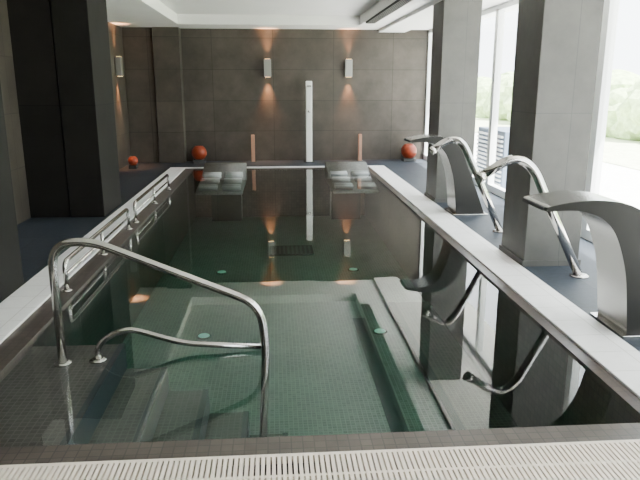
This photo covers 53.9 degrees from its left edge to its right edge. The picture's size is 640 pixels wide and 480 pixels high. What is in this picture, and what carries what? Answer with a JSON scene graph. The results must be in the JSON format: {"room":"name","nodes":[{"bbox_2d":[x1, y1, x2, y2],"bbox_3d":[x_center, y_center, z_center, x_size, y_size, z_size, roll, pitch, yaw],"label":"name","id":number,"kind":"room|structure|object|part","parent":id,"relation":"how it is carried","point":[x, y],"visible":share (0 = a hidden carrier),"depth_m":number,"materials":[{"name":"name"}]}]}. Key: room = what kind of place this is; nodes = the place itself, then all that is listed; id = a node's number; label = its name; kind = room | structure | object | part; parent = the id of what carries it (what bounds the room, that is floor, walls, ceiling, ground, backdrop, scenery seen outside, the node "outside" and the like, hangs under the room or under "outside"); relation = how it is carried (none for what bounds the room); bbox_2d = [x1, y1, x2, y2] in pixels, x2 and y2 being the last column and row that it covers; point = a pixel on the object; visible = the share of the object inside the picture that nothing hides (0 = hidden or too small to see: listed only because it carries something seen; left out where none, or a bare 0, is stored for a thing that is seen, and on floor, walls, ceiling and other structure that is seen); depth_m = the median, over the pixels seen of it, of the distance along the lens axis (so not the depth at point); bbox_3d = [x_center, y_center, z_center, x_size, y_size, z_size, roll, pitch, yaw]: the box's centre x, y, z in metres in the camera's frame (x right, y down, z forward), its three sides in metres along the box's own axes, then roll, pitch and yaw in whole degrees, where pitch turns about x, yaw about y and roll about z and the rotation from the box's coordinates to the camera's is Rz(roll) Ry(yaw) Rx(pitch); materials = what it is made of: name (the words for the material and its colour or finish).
{"room":"indoor spa pool","nodes":[
{"label":"indoor spa pool","id":0,"kind":"room"},
{"bbox_2d":[6,0,120,217],"bbox_3d":[-2.978,-1.612,7.463,0.850,2.570,0.850,-1,14,-4],"label":"column","id":1,"kind":"structure","parent":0,"point":[61,48],"depth_m":7.12,"materials":[{"name":"grey"}]},
{"bbox_2d":[0,0,130,224],"bbox_3d":[-3.300,-0.969,4.680,0.200,3.150,16.000,-1,14,-4],"label":"wall","id":2,"kind":"structure","parent":0,"point":[7,74],"depth_m":7.04,"materials":[{"name":"stone"}]},
{"bbox_2d":[115,56,123,75],"bbox_3d":[-3.653,-3.152,11.448,0.110,0.348,0.140,-1,14,-4],"label":"wall sconce","id":3,"kind":"object","parent":2,"relation":"attached to","point":[118,60],"visible":1,"depth_m":11.39,"materials":[{"name":"silver metal"}]},
{"bbox_2d":[122,27,428,162],"bbox_3d":[-0.802,-2.916,12.604,6.350,3.150,0.480,-1,14,-4],"label":"wall","id":4,"kind":"structure","parent":0,"point":[187,88],"depth_m":12.60,"materials":[{"name":"tile"}]},
{"bbox_2d":[264,59,270,76],"bbox_3d":[-1.035,-3.398,12.453,0.140,0.348,0.110,-1,14,-4],"label":"wall sconce","id":5,"kind":"object","parent":4,"relation":"attached to","point":[267,62],"visible":1,"depth_m":12.40,"materials":[{"name":"silver metal"}]},
{"bbox_2d":[345,59,352,76],"bbox_3d":[0.571,-3.426,12.565,0.140,0.348,0.110,-1,14,-4],"label":"wall sconce","id":6,"kind":"object","parent":4,"relation":"attached to","point":[348,62],"visible":1,"depth_m":12.51,"materials":[{"name":"silver metal"}]},
{"bbox_2d":[106,0,510,29],"bbox_3d":[-0.233,-2.391,4.557,5.950,0.330,16.000,-1,14,-4],"label":"ceiling","id":7,"kind":"structure","parent":0,"point":[195,14],"depth_m":10.76,"materials":[{"name":"grey paint"}]},
{"bbox_2d":[366,0,411,23],"bbox_3d":[1.207,-2.645,6.356,0.160,0.036,9.400,-1,14,-4],"label":"ceiling air vent","id":8,"kind":"object","parent":7,"relation":"in","point":[397,4],"depth_m":9.06,"materials":[{"name":"grey metal"}]},
{"bbox_2d":[379,0,483,31],"bbox_3d":[1.996,-2.245,4.758,0.520,0.050,16.000,-1,14,-4],"label":"ceiling beam","id":9,"kind":"structure","parent":7,"relation":"attached to","point":[423,15],"depth_m":10.22,"materials":[{"name":"white paint"}]},
{"bbox_2d":[3,159,639,351],"bbox_3d":[-0.233,0.386,5.239,5.950,0.250,16.000,-1,14,-4],"label":"floor","id":10,"kind":"structure","parent":0,"point":[37,236],"depth_m":6.84,"materials":[{"name":"stone"}]},
{"bbox_2d":[0,83,23,302],"bbox_3d":[-2.514,-0.827,4.267,0.485,2.570,0.620,-1,14,-4],"label":"pillar","id":11,"kind":"structure","parent":10,"relation":"on","point":[11,273],"depth_m":4.60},
{"bbox_2d":[128,156,137,168],"bbox_3d":[-3.464,-1.436,11.677,0.180,0.218,0.180,-1,14,-4],"label":"decorative ball","id":12,"kind":"object","parent":10,"relation":"on","point":[132,160],"visible":1,"depth_m":11.62,"materials":[{"name":"orange"}]},
{"bbox_2d":[192,146,206,162],"bbox_3d":[-2.408,-1.709,12.565,0.300,0.324,0.300,-1,14,-4],"label":"decorative ball","id":13,"kind":"object","parent":10,"relation":"on","point":[199,153],"visible":1,"depth_m":12.46,"materials":[{"name":"orange"}]},
{"bbox_2d":[250,135,255,161],"bbox_3d":[-1.343,-1.840,12.648,0.120,0.540,0.130,-1,14,-4],"label":"bollard","id":14,"kind":"object","parent":10,"relation":"on","point":[252,136],"visible":1,"depth_m":12.61,"materials":[{"name":"brown"}]},
{"bbox_2d":[304,81,314,162],"bbox_3d":[-0.217,-2.336,12.485,0.220,1.580,0.210,-1,14,-4],"label":"shower column","id":15,"kind":"structure","parent":10,"relation":"on","point":[308,83],"depth_m":12.45,"materials":[{"name":"white metal"}]},
{"bbox_2d":[0,167,639,464],"bbox_3d":[-0.448,0.265,7.362,3.440,1.014,9.500,-1,14,-4],"label":"swimming pool","id":16,"kind":"object","parent":10,"relation":"in","point":[462,359],"visible":0.83,"depth_m":5.26,"materials":[{"name":"liquid"}]},
{"bbox_2d":[61,208,132,291],"bbox_3d":[-1.984,0.015,5.742,0.080,0.244,2.180,-1,14,-4],"label":"grab rail","id":17,"kind":"object","parent":16,"relation":"on","point":[69,257],"visible":0.97,"depth_m":5.40,"materials":[{"name":"silver metal"}]},
{"bbox_2d":[132,174,170,222],"bbox_3d":[-2.166,-0.592,8.212,0.080,0.244,2.380,-1,14,-4],"label":"grab rail","id":18,"kind":"object","parent":16,"relation":"on","point":[152,188],"visible":1,"depth_m":7.95,"materials":[{"name":"silver metal"}]},
{"bbox_2d":[48,238,269,436],"bbox_3d":[-0.917,0.601,3.667,1.239,1.285,0.130,-1,14,-4],"label":"stair handrail","id":19,"kind":"object","parent":16,"relation":"on","point":[62,361],"visible":0.99,"depth_m":3.60,"materials":[{"name":"silver metal"}]},
{"bbox_2d":[196,333,211,339],"bbox_3d":[-1.150,0.950,6.239,0.150,0.018,0.150,-1,14,-4],"label":"underwater light","id":20,"kind":"object","parent":16,"relation":"on","point":[203,336],"visible":1,"depth_m":6.21,"materials":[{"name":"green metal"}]},
{"bbox_2d":[195,162,246,220],"bbox_3d":[-1.661,-0.719,10.871,0.740,1.050,1.840,-1,14,-4],"label":"lounger","id":21,"kind":"object","parent":16,"relation":"on","point":[226,200],"visible":0.69,"depth_m":11.26,"materials":[{"name":"stone"}]},
{"bbox_2d":[216,270,226,273],"bbox_3d":[-1.307,0.427,8.370,0.150,0.018,0.150,-1,14,-4],"label":"underwater light","id":22,"kind":"object","parent":16,"relation":"on","point":[220,271],"visible":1,"depth_m":8.34,"materials":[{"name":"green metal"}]},
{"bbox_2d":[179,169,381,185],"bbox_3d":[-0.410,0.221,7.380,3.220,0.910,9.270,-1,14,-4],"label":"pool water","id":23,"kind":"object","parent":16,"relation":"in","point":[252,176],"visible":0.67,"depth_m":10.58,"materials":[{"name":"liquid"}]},
{"bbox_2d":[270,245,313,255],"bbox_3d":[-0.432,0.153,9.478,0.650,0.022,0.550,-1,14,-4],"label":"floor drain","id":24,"kind":"object","parent":16,"relation":"on","point":[285,250],"visible":1,"depth_m":9.41,"materials":[{"name":"grey metal"}]},
{"bbox_2d":[325,161,379,219],"bbox_3d":[0.523,-0.756,11.023,0.740,1.050,1.840,-1,14,-4],"label":"lounger","id":25,"kind":"object","parent":16,"relation":"on","point":[345,199],"visible":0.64,"depth_m":11.44,"materials":[{"name":"stone"}]},
{"bbox_2d":[348,268,358,271],"bbox_3d":[0.448,0.397,8.493,0.150,0.018,0.150,-1,14,-4],"label":"underwater light","id":26,"kind":"object","parent":16,"relation":"on","point":[349,269],"visible":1,"depth_m":8.46,"materials":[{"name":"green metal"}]},
{"bbox_2d":[373,328,386,334],"bbox_3d":[0.606,0.920,6.362,0.150,0.018,0.150,-1,14,-4],"label":"underwater light","id":27,"kind":"object","parent":16,"relation":"on","point":[379,331],"visible":1,"depth_m":6.33,"materials":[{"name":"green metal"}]},
{"bbox_2d":[0,165,639,479],"bbox_3d":[-0.436,-0.155,7.156,4.030,0.128,9.900,-1,14,-4],"label":"pool coping","id":28,"kind":"object","parent":10,"relation":"on","point":[615,355],"depth_m":2.63},
{"bbox_3d":[-0.094,0.989,2.507,3.446,0.124,0.300,-1,14,-4],"label":"overflow grate","id":29,"kind":"part","parent":28,"relation":"part of","materials":[{"name":"white plastic"}]},
{"bbox_2d":[356,134,362,160],"bbox_3d":[0.811,-1.877,12.798,0.120,0.540,0.130,-1,14,-4],"label":"bollard","id":30,"kind":"object","parent":10,"relation":"on","point":[359,135],"visible":0.97,"depth_m":12.76,"materials":[{"name":"brown"}]},
{"bbox_2d":[401,144,416,161],"bbox_3d":[1.805,-1.777,12.808,0.320,0.342,0.320,-1,14,-4],"label":"decorative ball","id":31,"kind":"object","parent":10,"relation":"on","point":[408,151],"visible":1,"depth_m":12.70,"materials":[{"name":"orange"}]},
{"bbox_2d":[404,134,487,214],"bbox_3d":[1.503,-0.788,7.557,0.965,0.925,0.420,-1,14,-4],"label":"spout","id":32,"kind":"object","parent":10,"relation":"on","point":[462,196],"visible":0.94,"depth_m":7.44,"materials":[{"name":"silver metal"}]},
{"bbox_2d":[424,0,482,202],"bbox_3d":[1.739,-1.788,8.284,0.510,2.520,0.580,-1,14,-4],"label":"pillar","id":33,"kind":"structure","parent":10,"relation":"on","point":[456,28],"depth_m":7.98,"materials":[{"name":"concrete"}]},
{"bbox_2d":[428,136,502,232],"bbox_3d":[1.536,-0.560,6.511,0.884,1.012,0.150,-1,14,-4],"label":"spout","id":34,"kind":"object","parent":10,"relation":"on","point":[461,143],"visible":0.91,"depth_m":6.44,"materials":[{"name":"silver metal"}]},
{"bbox_2d":[475,155,588,278],"bbox_3d":[1.681,-0.170,4.955,0.983,0.999,0.150,-1,14,-4],"label":"spout","id":35,"kind":"object","parent":10,"relation":"on","point":[481,176],"visible":0.81,"depth_m":4.87,"materials":[{"name":"silver metal"}]},
{"bbox_2d":[499,0,603,266],"bbox_3d":[1.955,-1.069,5.358,0.510,2.520,0.580,-1,14,-4],"label":"pillar","id":36,"kind":"structure","parent":10,"relation":"on","point":[557,47],"depth_m":5.15,"materials":[{"name":"stone"}]},
{"bbox_2d":[522,190,639,337],"bbox_3d":[1.810,0.137,3.946,1.045,0.851,0.420,-1,14,-4],"label":"spout","id":37,"kind":"object","parent":10,"relation":"on","point":[614,225],"visible":1,"depth_m":3.83,"materials":[{"name":"silver metal"}]},
{"bbox_3d":[2.834,-1.074,5.107,0.200,3.150,16.000,-1,14,-4],"label":"wall","id":38,"kind":"structure","parent":0,"visible":0},
{"bbox_2d":[424,29,431,160],"bbox_3d":[2.243,-2.819,12.378,0.090,2.570,1.000,-1,14,-4],"label":"window","id":39,"kind":"structure","parent":38,"relation":"in","point":[430,30],"depth_m":12.78,"materials":[{"name":"white metal"}]},
{"bbox_2d":[472,5,497,185],"bbox_3d":[2.440,-2.165,9.714,0.090,2.570,1.500,-1,14,-4],"label":"window","id":40,"kind":"structure","parent":38,"relation":"in","point":[493,10],"depth_m":9.04,"materials":[{"name":"white metal"}]},
{"bbox_2d":[481,6,517,19],"bbox_3d":[3.176,-2.488,4.888,0.500,0.200,16.200,-1,14,-4],"label":"roof overhang","id":41,"kind":"object","parent":38,"relation":"attached to","point":[514,8],"visible":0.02,"depth_m":10.32,"materials":[{"name":"white"}]},
{"bbox_2d":[486,0,518,198],"bbox_3d":[2.547,-1.808,8.261,0.090,2.570,1.500,-1,14,-4],"label":"window","id":42,"kind":"structure","parent":38,"relation":"in","point":[491,187],"depth_m":8.87,"materials":[{"name":"white metal"}]},
{"bbox_2d":[580,0,606,237],"bbox_3d":[2.654,-1.451,6.808,0.090,2.570,1.500,-1,14,-4],"label":"window","id":43,"kind":"structure","parent":38,"relation":"in","point":[605,1],"depth_m":6.09,"materials":[{"name":"white"}]},
{"bbox_2d":[583,0,619,241],"bbox_3d":[2.762,-1.094,5.355,0.090,2.570,1.500,-1,14,-4],"label":"window","id":44,"kind":"structure","parent":38,"relation":"in","point":[612,8],"depth_m":6.01,"materials":[{"name":"white"}]},
{"label":"outside","id":45,"kind":"structure","parent":0,"visible":0},
{"bbox_2d":[475,118,639,170],"bbox_3d":[21.631,-4.937,27.226,32.900,0.200,68.000,-1,14,-4],"label":"lawn","id":46,"kind":"structure","parent":45,"point":[619,152],"depth_m":16.16,"materials":[{"name":"white"}]},
{"bbox_2d":[476,69,639,140],"bbox_3d":[10.308,-3.716,16.763,3.899,2.421,40.796,-1,14,-4],"label":"hedge","id":47,"kind":"object","parent":46,"relation":"on","point":[623,117],"visible":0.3,"depth_m":19.75,"materials":[{"name":"green plant"}]},
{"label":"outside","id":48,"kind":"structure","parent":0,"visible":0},
{"bbox_2d":[473,133,639,208],"bbox_3d":[4.696,-0.094,7.550,3.780,0.180,30.000,-1,14,-4],"label":"patio","id":49,"kind":"structure","parent":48,"point":[619,183],"depth_m":10.70,"materials":[{"name":"stone"}]},
{"bbox_2d":[476,127,509,188],"bbox_3d":[3.067,-1.377,10.470,0.580,0.920,1.300,-1,14,-4],"label":"louvered vent","id":50,"kind":"object","parent":49,"relation":"on","point":[502,144],"visible":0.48,"depth_m":10.08,"materials":[{"name":"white metal"}]}
]}

